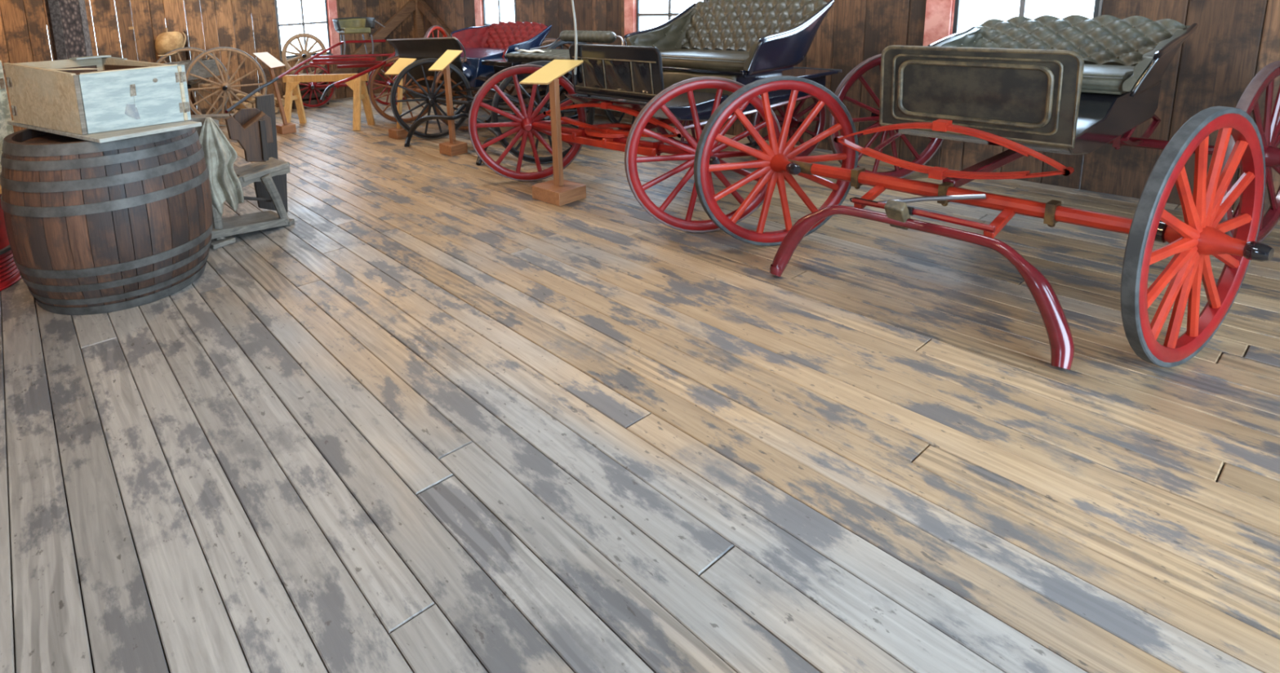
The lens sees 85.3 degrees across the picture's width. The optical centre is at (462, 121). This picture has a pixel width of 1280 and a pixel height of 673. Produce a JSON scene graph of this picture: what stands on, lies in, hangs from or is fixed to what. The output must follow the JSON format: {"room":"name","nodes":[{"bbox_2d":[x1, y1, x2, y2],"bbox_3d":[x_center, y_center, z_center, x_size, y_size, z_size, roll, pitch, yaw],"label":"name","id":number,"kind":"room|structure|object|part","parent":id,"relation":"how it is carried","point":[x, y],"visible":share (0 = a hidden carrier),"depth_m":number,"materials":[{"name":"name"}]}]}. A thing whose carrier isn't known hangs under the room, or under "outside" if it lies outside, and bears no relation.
{"room":"carriage museum","nodes":[
{"label":"carriage museum","id":0,"kind":"room"},
{"bbox_2d":[0,0,414,132],"bbox_3d":[-4.034,-1.578,8.511,8.100,3.329,0.110,-10,13,-34],"label":"wall","id":1,"kind":"structure","parent":0,"point":[209,24],"depth_m":8.94,"materials":[{"name":"brown wood"}]},
{"bbox_2d":[155,27,186,56],"bbox_3d":[-3.735,-1.015,8.557,0.375,0.356,0.335,-10,13,-34],"label":"straw hat","id":2,"kind":"object","parent":1,"relation":"hanging from","point":[165,42],"visible":0.96,"depth_m":8.48,"materials":[{"name":"beige wicker"}]},
{"bbox_2d":[274,0,340,61],"bbox_3d":[-2.272,-1.661,9.753,0.930,1.520,0.090,-10,13,-34],"label":"window","id":3,"kind":"structure","parent":1,"relation":"in","point":[331,7],"depth_m":9.94,"materials":[{"name":"grey"}]},
{"bbox_3d":[-1.927,-1.715,9.951,0.130,1.520,0.026,-10,13,-34],"label":"casing","id":4,"kind":"part","parent":3,"relation":"part of","materials":[{"name":"red paint"}]},
{"bbox_2d":[0,91,1279,672],"bbox_3d":[-0.575,0.797,4.030,8.400,0.090,12.100,-10,13,-34],"label":"floor","id":5,"kind":"structure","parent":0,"point":[443,415],"depth_m":2.15,"materials":[{"name":"brown"}]},
{"bbox_2d":[0,194,21,291],"bbox_3d":[-2.795,0.666,3.678,0.592,0.520,0.592,-10,13,-34],"label":"drum","id":6,"kind":"object","parent":5,"relation":"on","point":[10,274],"visible":0.45,"depth_m":3.68,"materials":[{"name":"red paint"}]},
{"bbox_3d":[-2.943,0.380,3.753,0.700,0.025,0.740,-10,13,-34],"label":"board","id":7,"kind":"object","parent":6,"relation":"on","visible":0},
{"bbox_2d":[0,60,13,173],"bbox_3d":[-2.987,0.007,3.903,0.600,0.653,0.334,-10,13,-34],"label":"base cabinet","id":8,"kind":"object","parent":7,"relation":"on","point":[6,129],"visible":0.43,"depth_m":3.92,"materials":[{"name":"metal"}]},
{"bbox_3d":[-2.897,0.027,3.775,0.540,0.573,0.010,-10,13,-34],"label":"door","id":9,"kind":"part","parent":8,"relation":"part of","materials":[{"name":"beige wood"}]},
{"bbox_2d":[44,0,93,60],"bbox_3d":[-3.306,-1.065,5.551,0.266,3.280,0.260,-12,14,-42],"label":"post","id":10,"kind":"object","parent":5,"relation":"on","point":[68,23],"depth_m":5.51,"materials":[{"name":"stone"}]},
{"bbox_2d":[0,117,213,315],"bbox_3d":[-1.881,0.453,3.624,0.988,0.865,0.988,-10,13,-34],"label":"barrel","id":11,"kind":"object","parent":5,"relation":"on","point":[73,208],"visible":0.88,"depth_m":3.23,"materials":[{"name":"brown wood"}]},
{"bbox_2d":[7,120,201,142],"bbox_3d":[-1.930,0.013,3.567,1.196,0.020,0.469,5,13,37],"label":"board","id":12,"kind":"object","parent":11,"relation":"on","point":[117,135],"visible":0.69,"depth_m":3.25,"materials":[{"name":"grey wood"}]},
{"bbox_2d":[3,55,191,134],"bbox_3d":[-1.933,-0.158,3.530,0.981,0.326,0.477,5,13,36],"label":"crate","id":13,"kind":"object","parent":12,"relation":"on","point":[123,93],"visible":1,"depth_m":3.33,"materials":[{"name":"white paint"}]},
{"bbox_2d":[51,68,98,70],"bbox_3d":[-2.107,-0.278,3.608,0.401,0.004,0.046,0,11,15],"label":"card","id":14,"kind":"object","parent":13,"relation":"in","point":[57,68],"visible":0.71,"depth_m":3.58,"materials":[{"name":"beige paper"}]},
{"bbox_3d":[-2.108,-0.361,3.799,0.202,0.008,0.087,-10,13,-34],"label":"corner panel","id":15,"kind":"part","parent":13,"relation":"part of","materials":[{"name":"grey wood"}]},
{"bbox_3d":[-1.971,-0.342,3.794,0.273,0.044,0.015,5,13,37],"label":"rail","id":16,"kind":"part","parent":13,"relation":"part of","materials":[{"name":"grey wood"}]},
{"bbox_3d":[-1.621,-0.045,3.291,0.065,0.080,0.002,-10,13,-34],"label":"tin plate","id":17,"kind":"part","parent":13,"relation":"part of","materials":[{"name":"silver metal"}]},
{"bbox_3d":[-1.604,-0.097,3.295,0.012,0.062,0.003,-10,13,-34],"label":"hasp arm","id":18,"kind":"part","parent":13,"relation":"part of","materials":[{"name":"grey metal"}]},
{"bbox_2d":[182,31,196,115],"bbox_3d":[-3.583,-0.593,8.837,0.022,1.171,0.140,-10,13,-34],"label":"board","id":19,"kind":"object","parent":5,"relation":"on","point":[187,53],"visible":0.44,"depth_m":8.76,"materials":[{"name":"brown wood"}]},
{"bbox_2d":[155,47,266,126],"bbox_3d":[-3.319,-0.417,8.347,1.501,0.980,0.968,-10,13,-34],"label":"wheel","id":20,"kind":"object","parent":5,"relation":"on","point":[197,68],"visible":0.62,"depth_m":8.31,"materials":[{"name":"brown wood"}]},
{"bbox_2d":[191,113,234,118],"bbox_3d":[-2.752,0.066,7.572,0.883,0.261,0.234,-1,11,8],"label":"bench","id":21,"kind":"object","parent":5,"relation":"on","point":[223,115],"visible":0.11,"depth_m":7.55,"materials":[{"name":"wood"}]},
{"bbox_2d":[191,93,294,248],"bbox_3d":[-1.464,0.300,4.443,0.499,0.833,0.804,8,15,44],"label":"wooden chair","id":22,"kind":"object","parent":5,"relation":"on","point":[254,129],"visible":0.83,"depth_m":4.43,"materials":[{"name":"grey wood"}]},
{"bbox_3d":[-1.578,0.493,4.243,0.062,0.495,0.299,-9,12,-28],"label":"leg","id":23,"kind":"part","parent":22,"relation":"part of","materials":[{"name":"grey wood"}]},
{"bbox_2d":[199,116,244,217],"bbox_3d":[-1.513,0.292,4.190,0.255,0.644,0.121,-10,13,-34],"label":"rag","id":24,"kind":"object","parent":22,"relation":"on","point":[220,156],"visible":0.94,"depth_m":4.18,"materials":[{"name":"grey fabric"}]},
{"bbox_2d":[211,209,288,239],"bbox_3d":[-1.453,0.673,4.361,0.569,0.100,0.260,-12,14,-40],"label":"shelf","id":25,"kind":"object","parent":22,"relation":"attached to","point":[242,224],"depth_m":4.34,"materials":[{"name":"grey wood"}]},
{"bbox_2d":[234,157,290,188],"bbox_3d":[-1.365,0.339,4.482,0.367,0.102,0.288,-10,13,-34],"label":"tray","id":26,"kind":"object","parent":22,"relation":"on","point":[256,171],"depth_m":4.42,"materials":[{"name":"grey wood"}]},
{"bbox_3d":[-1.236,0.512,4.421,0.157,0.349,0.068,-7,11,-21],"label":"leg","id":27,"kind":"part","parent":22,"relation":"part of","materials":[{"name":"grey wood"}]},
{"bbox_2d":[253,52,296,134],"bbox_3d":[-2.137,-0.319,7.643,0.322,0.929,0.285,-10,13,-34],"label":"sign stand","id":28,"kind":"object","parent":5,"relation":"on","point":[266,58],"visible":0.98,"depth_m":7.60,"materials":[{"name":"brown wood"}]},
{"bbox_3d":[-2.098,-0.299,7.628,0.153,0.708,0.053,-6,11,-15],"label":"post","id":29,"kind":"part","parent":28,"relation":"part of","materials":[{"name":"brown wood"}]},
{"bbox_2d":[284,81,328,109],"bbox_3d":[-2.225,-0.421,9.623,0.530,0.410,0.280,-10,13,-34],"label":"crate","id":30,"kind":"object","parent":5,"relation":"on","point":[305,100],"visible":0.36,"depth_m":9.57,"materials":[{"name":"brown wood"}]},
{"bbox_2d":[281,33,327,75],"bbox_3d":[-2.230,-0.924,9.481,0.630,0.630,0.185,-4,11,-8],"label":"wheel","id":31,"kind":"object","parent":30,"relation":"on","point":[304,55],"visible":0.78,"depth_m":9.47,"materials":[{"name":"brown wood"}]},
{"bbox_2d":[225,17,404,113],"bbox_3d":[-1.462,-0.548,7.859,1.713,1.232,3.298,-4,11,-3],"label":"carriage","id":32,"kind":"object","parent":5,"relation":"on","point":[347,25],"visible":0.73,"depth_m":8.94,"materials":[{"name":"red paint"}]},
{"bbox_2d":[336,26,370,34],"bbox_3d":[-1.472,-1.231,9.082,0.402,0.100,0.320,-10,13,-34],"label":"seat cushion","id":33,"kind":"object","parent":32,"relation":"on","point":[346,30],"depth_m":8.95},
{"bbox_3d":[-1.496,-1.314,9.095,0.563,0.152,0.310,-10,13,-34],"label":"seat","id":34,"kind":"part","parent":32,"relation":"part of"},
{"bbox_2d":[282,73,375,130],"bbox_3d":[-1.599,-0.243,7.909,1.170,0.639,0.373,1,11,22],"label":"sawhorse","id":35,"kind":"object","parent":5,"relation":"on","point":[358,85],"visible":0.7,"depth_m":7.86,"materials":[{"name":"yellow wood"}]},
{"bbox_3d":[-2.075,-0.217,8.001,0.088,0.601,0.185,3,12,30],"label":"leg","id":36,"kind":"part","parent":35,"relation":"part of","materials":[{"name":"yellow wood"}]},
{"bbox_3d":[-1.999,-0.255,8.183,0.088,0.601,0.185,0,11,14],"label":"leg","id":37,"kind":"part","parent":35,"relation":"part of","materials":[{"name":"yellow wood"}]},
{"bbox_3d":[-1.613,-0.504,7.860,1.170,0.107,0.040,1,11,22],"label":"rail","id":38,"kind":"part","parent":35,"relation":"part of","materials":[{"name":"yellow wood"}]},
{"bbox_3d":[-1.198,-0.203,7.640,0.088,0.618,0.185,0,11,14],"label":"leg","id":39,"kind":"part","parent":35,"relation":"part of","materials":[{"name":"yellow wood"}]},
{"bbox_3d":[-1.123,-0.241,7.821,0.088,0.618,0.185,3,12,30],"label":"leg","id":40,"kind":"part","parent":35,"relation":"part of","materials":[{"name":"yellow wood"}]},
{"bbox_2d":[384,57,416,139],"bbox_3d":[-0.634,-0.247,7.103,0.369,0.835,0.178,-10,13,-34],"label":"sign stand","id":41,"kind":"object","parent":5,"relation":"on","point":[398,132],"visible":0.74,"depth_m":7.05,"materials":[{"name":"brown wood"}]},
{"bbox_3d":[-0.657,-0.224,7.073,0.109,0.618,0.055,-4,11,-5],"label":"post","id":42,"kind":"part","parent":41,"relation":"part of","materials":[{"name":"yellow wood"}]},
{"bbox_2d":[428,49,467,155],"bbox_3d":[-0.113,-0.170,6.207,0.355,0.962,0.199,-10,13,-34],"label":"sign stand","id":43,"kind":"object","parent":5,"relation":"on","point":[453,147],"visible":1,"depth_m":6.19,"materials":[{"name":"brown wood"}]},
{"bbox_3d":[-0.116,-0.153,6.216,0.063,0.738,0.066,-10,13,-34],"label":"post","id":44,"kind":"part","parent":43,"relation":"part of","materials":[{"name":"brown wood"}]},
{"bbox_2d":[368,21,573,131],"bbox_3d":[0.236,-0.587,7.893,2.119,1.126,1.900,-12,14,-41],"label":"carriage","id":45,"kind":"object","parent":5,"relation":"on","point":[493,41],"visible":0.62,"depth_m":7.54,"materials":[{"name":"metal"}]},
{"bbox_3d":[-0.362,-0.461,7.585,0.258,0.589,1.612,-10,13,-34],"label":"panel","id":46,"kind":"part","parent":45,"relation":"part of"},
{"bbox_3d":[0.114,-1.099,8.044,0.607,0.087,0.025,-10,13,-34],"label":"arm rail","id":47,"kind":"part","parent":45,"relation":"part of","materials":[{"name":"leather"}]},
{"bbox_3d":[0.586,-0.974,7.735,0.250,0.343,1.040,-10,13,-34],"label":"backrest","id":48,"kind":"part","parent":45,"relation":"part of","materials":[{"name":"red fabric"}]},
{"bbox_3d":[0.703,-0.827,7.227,0.634,0.363,0.103,-10,13,-34],"label":"panel","id":49,"kind":"part","parent":45,"relation":"part of","materials":[{"name":"blue paint"}]},
{"bbox_3d":[0.731,-0.903,7.188,0.612,0.216,0.025,-10,13,-33],"label":"arm rail","id":50,"kind":"part","parent":45,"relation":"part of","materials":[{"name":"blue paint"}]},
{"bbox_2d":[390,30,662,165],"bbox_3d":[0.813,-0.344,6.682,2.458,1.053,2.052,-10,13,-34],"label":"buggy","id":51,"kind":"object","parent":5,"relation":"on","point":[518,58],"visible":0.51,"depth_m":6.56,"materials":[{"name":"black paint"}]},
{"bbox_3d":[-0.007,-0.118,6.448,0.157,0.124,0.030,-10,13,-34],"label":"shaft arm","id":52,"kind":"part","parent":51,"relation":"part of","materials":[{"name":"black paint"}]},
{"bbox_3d":[0.278,-0.056,6.043,0.157,0.124,0.030,-10,13,-34],"label":"shaft arm","id":53,"kind":"part","parent":51,"relation":"part of","materials":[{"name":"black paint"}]},
{"bbox_3d":[0.488,-0.594,6.763,0.360,0.050,0.500,-10,13,-34],"label":"footboard","id":54,"kind":"part","parent":51,"relation":"part of","materials":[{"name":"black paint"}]},
{"bbox_2d":[506,57,552,62],"bbox_3d":[0.923,-0.590,6.459,0.546,0.100,0.930,-10,13,-34],"label":"cushion","id":55,"kind":"object","parent":51,"relation":"on","point":[519,60],"depth_m":6.42,"materials":[{"name":"black leather"}]},
{"bbox_2d":[518,48,551,52],"bbox_3d":[0.704,-0.685,6.556,0.131,0.020,0.361,-10,13,-34],"label":"brochure","id":56,"kind":"object","parent":51,"relation":"on","point":[536,50],"visible":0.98,"depth_m":6.54,"materials":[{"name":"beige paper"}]},
{"bbox_2d":[504,48,569,61],"bbox_3d":[0.918,-0.646,6.448,0.557,0.063,0.950,-10,13,-34],"label":"cushion","id":57,"kind":"object","parent":51,"relation":"on","point":[556,54],"depth_m":6.38,"materials":[{"name":"grey leather"}]},
{"bbox_2d":[519,59,586,206],"bbox_3d":[0.664,0.067,4.684,0.423,0.979,0.292,-10,13,-34],"label":"sign stand","id":58,"kind":"object","parent":5,"relation":"on","point":[558,191],"visible":1,"depth_m":4.65,"materials":[{"name":"brown wood"}]},
{"bbox_3d":[0.659,0.083,4.684,0.059,0.759,0.069,-10,13,-34],"label":"post","id":59,"kind":"part","parent":58,"relation":"part of","materials":[{"name":"brown wood"}]},
{"bbox_2d":[468,0,842,232],"bbox_3d":[1.630,-0.188,4.819,2.630,1.333,1.964,-8,12,-24],"label":"carriage","id":60,"kind":"object","parent":5,"relation":"on","point":[683,68],"visible":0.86,"depth_m":4.60,"materials":[{"name":"red paint"}]},
{"bbox_2d":[571,0,577,75],"bbox_3d":[0.689,-0.931,4.686,0.056,1.261,0.326,-11,13,-36],"label":"whip","id":61,"kind":"object","parent":60,"relation":"in","point":[572,2],"visible":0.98,"depth_m":4.61,"materials":[{"name":"beige"}]},
{"bbox_2d":[572,68,577,84],"bbox_3d":[0.794,-0.330,4.725,0.044,0.150,0.044,-10,13,-34],"label":"socket","id":62,"kind":"object","parent":60,"relation":"attached to","point":[574,77],"depth_m":4.72,"materials":[{"name":"black paint"}]},
{"bbox_3d":[1.597,-0.807,5.374,0.873,0.235,0.025,-10,13,-34],"label":"arm rail","id":63,"kind":"part","parent":60,"relation":"part of","materials":[{"name":"leather"}]},
{"bbox_3d":[1.527,-0.365,4.731,0.030,0.022,1.020,-10,13,-34],"label":"seat rail","id":64,"kind":"part","parent":60,"relation":"part of","materials":[{"name":"black paint"}]},
{"bbox_2d":[659,48,749,73],"bbox_3d":[1.814,-0.453,4.889,0.590,0.100,0.930,-10,13,-34],"label":"cushion","id":65,"kind":"object","parent":60,"relation":"on","point":[724,60],"depth_m":4.70,"materials":[{"name":"green leather"}]},
{"bbox_3d":[2.155,-0.732,5.087,0.330,0.415,1.090,-10,13,-34],"label":"backrest","id":66,"kind":"part","parent":60,"relation":"part of","materials":[{"name":"green leather"}]},
{"bbox_3d":[2.067,-0.348,4.499,0.620,0.048,0.038,-10,13,-34],"label":"seat rail","id":67,"kind":"part","parent":60,"relation":"part of","materials":[{"name":"black paint"}]},
{"bbox_3d":[2.219,-0.566,4.501,0.895,0.430,0.084,-10,13,-34],"label":"panel","id":68,"kind":"part","parent":60,"relation":"part of","materials":[{"name":"black paint"}]},
{"bbox_3d":[2.238,-0.669,4.464,0.873,0.235,0.025,-10,13,-33],"label":"arm rail","id":69,"kind":"part","parent":60,"relation":"part of","materials":[{"name":"black paint"}]},
{"bbox_2d":[693,14,1279,369],"bbox_3d":[2.781,0.077,3.540,2.630,1.169,2.130,-10,13,-34],"label":"carriage","id":70,"kind":"object","parent":5,"relation":"on","point":[1073,84],"visible":1,"depth_m":3.02,"materials":[{"name":"red paint"}]},
{"bbox_3d":[1.926,0.354,3.161,0.244,0.077,0.035,-10,13,-34],"label":"shaft arm","id":71,"kind":"part","parent":70,"relation":"part of","materials":[{"name":"paint"}]},
{"bbox_3d":[2.073,0.345,2.968,0.388,0.099,0.053,3,12,30],"label":"steel rod","id":72,"kind":"part","parent":70,"relation":"part of","materials":[{"name":"grey metal"}]},
{"bbox_3d":[2.940,-0.505,4.012,0.729,0.122,0.025,-10,13,-34],"label":"arm rail","id":73,"kind":"part","parent":70,"relation":"part of","materials":[{"name":"black paint"}]},
{"bbox_3d":[2.308,-0.131,3.049,0.041,0.276,0.591,-10,13,-34],"label":"dash moulding","id":74,"kind":"part","parent":70,"relation":"part of","materials":[{"name":"black leather"}]},
{"bbox_3d":[2.308,-0.131,3.048,0.036,0.326,0.642,-10,13,-34],"label":"dash moulding","id":75,"kind":"part","parent":70,"relation":"part of","materials":[{"name":"black leather"}]},
{"bbox_3d":[2.212,0.415,2.755,0.244,0.077,0.035,-10,13,-34],"label":"shaft arm","id":76,"kind":"part","parent":70,"relation":"part of","materials":[{"name":"paint"}]},
{"bbox_3d":[3.412,-0.454,3.778,0.262,0.277,0.900,-10,13,-34],"label":"backrest","id":77,"kind":"part","parent":70,"relation":"part of","materials":[{"name":"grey leather"}]},
{"bbox_2d":[1080,63,1134,93],"bbox_3d":[3.123,-0.254,3.604,0.510,0.100,0.740,-10,13,-34],"label":"cushion","id":78,"kind":"object","parent":70,"relation":"on","point":[1097,78],"depth_m":3.25,"materials":[{"name":"grey leather"}]},
{"bbox_3d":[3.451,-0.302,3.289,0.751,0.285,0.084,-10,13,-34],"label":"panel","id":79,"kind":"part","parent":70,"relation":"part of","materials":[{"name":"black paint"}]},
{"bbox_3d":[3.473,-0.391,3.255,0.729,0.122,0.025,-10,13,-33],"label":"arm rail","id":80,"kind":"part","parent":70,"relation":"part of","materials":[{"name":"black paint"}]},
{"bbox_3d":[-0.330,-0.403,9.570,0.278,0.227,0.600,-10,13,-34],"label":"trestle","id":81,"kind":"object","parent":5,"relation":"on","visible":0},
{"bbox_2d":[423,25,448,38],"bbox_3d":[-0.338,-0.926,9.461,0.169,0.840,0.839,3,12,30],"label":"wheel","id":82,"kind":"object","parent":81,"relation":"on","point":[432,28],"visible":0.2,"depth_m":9.38,"materials":[{"name":"paint"}]},
{"bbox_3d":[-2.736,-0.152,9.119,0.162,0.089,0.418,-10,13,-34],"label":"log","id":83,"kind":"object","parent":5,"relation":"on","visible":0},
{"bbox_2d":[247,100,255,107],"bbox_3d":[-2.812,-0.237,9.027,0.079,0.079,0.396,-8,12,-26],"label":"log","id":84,"kind":"object","parent":83,"relation":"on","point":[253,102],"visible":0.38,"depth_m":8.91,"materials":[{"name":"brown wood"}]},
{"bbox_3d":[-2.681,-0.261,9.116,0.176,0.088,0.383,-10,13,-34],"label":"log","id":85,"kind":"object","parent":83,"relation":"on","visible":0},
{"bbox_2d":[253,92,262,96],"bbox_3d":[-2.756,-0.347,9.025,0.085,0.085,0.404,-8,12,-26],"label":"log","id":86,"kind":"object","parent":85,"relation":"on","point":[257,94],"visible":0.3,"depth_m":8.88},
{"bbox_2d":[422,0,1279,220],"bbox_3d":[2.662,-1.444,5.972,0.110,3.329,11.800,-10,13,-34],"label":"wall","id":87,"kind":"structure","parent":0,"point":[1233,41],"depth_m":4.41,"materials":[{"name":"brown wood"}]},
{"bbox_2d":[330,0,452,83],"bbox_3d":[-0.912,-1.952,9.580,1.691,3.280,1.733,-10,13,-34],"label":"trim","id":88,"kind":"structure","parent":87,"relation":"attached to","point":[419,8],"depth_m":10.47,"materials":[{"name":"brown wood"}]},
{"bbox_2d":[474,0,516,26],"bbox_3d":[0.448,-1.898,9.138,0.090,1.300,0.880,-10,13,-34],"label":"window","id":89,"kind":"structure","parent":87,"relation":"in","point":[480,16],"depth_m":9.44,"materials":[{"name":"grey"}]},
{"bbox_3d":[0.212,-1.939,9.421,0.026,1.300,0.140,-10,13,-34],"label":"casing","id":90,"kind":"part","parent":89,"relation":"part of","materials":[{"name":"red paint"}]},
{"bbox_2d":[624,0,706,35],"bbox_3d":[2.071,-1.510,6.845,0.090,1.380,1.010,-10,13,-34],"label":"window","id":91,"kind":"structure","parent":87,"relation":"in","point":[632,7],"depth_m":7.21,"materials":[{"name":"grey"}]},
{"bbox_3d":[1.794,-1.560,7.185,0.026,1.380,0.130,-10,13,-34],"label":"casing","id":92,"kind":"part","parent":91,"relation":"part of","materials":[{"name":"red paint"}]},
{"bbox_2d":[923,0,1102,46],"bbox_3d":[3.715,-1.133,4.517,0.090,1.430,0.960,-10,13,-34],"label":"window","id":93,"kind":"structure","parent":87,"relation":"in","point":[938,21],"depth_m":4.87,"materials":[{"name":"grey"}]},
{"bbox_3d":[3.462,-1.177,4.825,0.026,1.430,0.160,-10,13,-34],"label":"casing","id":94,"kind":"part","parent":93,"relation":"part of","materials":[{"name":"red paint"}]},
{"bbox_3d":[3.766,-1.104,4.459,0.028,1.290,0.776,-10,13,-34],"label":"sash","id":95,"kind":"part","parent":93,"relation":"part of","materials":[{"name":"grey paint"}]},
{"bbox_3d":[-2.998,-0.104,8.941,0.100,0.077,0.333,-10,13,-34],"label":"log","id":96,"kind":"object","parent":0,"visible":0},
{"bbox_2d":[231,100,252,108],"bbox_3d":[-2.943,-0.214,8.939,0.411,0.089,0.090,7,14,42],"label":"log","id":97,"kind":"object","parent":96,"relation":"on","point":[249,105],"visible":0.54,"depth_m":8.84,"materials":[{"name":"brown wood"}]},
{"bbox_2d":[235,93,255,100],"bbox_3d":[-2.888,-0.323,8.937,0.357,0.077,0.077,5,13,37],"label":"log","id":98,"kind":"object","parent":97,"relation":"on","point":[239,95],"visible":0.63,"depth_m":8.91,"materials":[{"name":"brown wood"}]},
{"bbox_3d":[-2.605,-0.175,9.207,0.133,0.084,0.335,-10,13,-34],"label":"log","id":99,"kind":"object","parent":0,"visible":0},
{"bbox_2d":[274,97,284,104],"bbox_3d":[-2.550,-0.283,9.205,0.077,0.077,0.406,-11,13,-38],"label":"log","id":100,"kind":"object","parent":99,"relation":"on","point":[275,98],"visible":0.17,"depth_m":9.10,"materials":[{"name":"brown wood"}]},
{"label":"outside","id":101,"kind":"structure","parent":0,"visible":0},
{"bbox_2d":[49,0,1094,79],"bbox_3d":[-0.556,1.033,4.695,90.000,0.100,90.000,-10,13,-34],"label":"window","id":102,"kind":"structure","parent":101,"point":[971,12],"depth_m":31.31,"materials":[{"name":"grey glass"}]}
]}

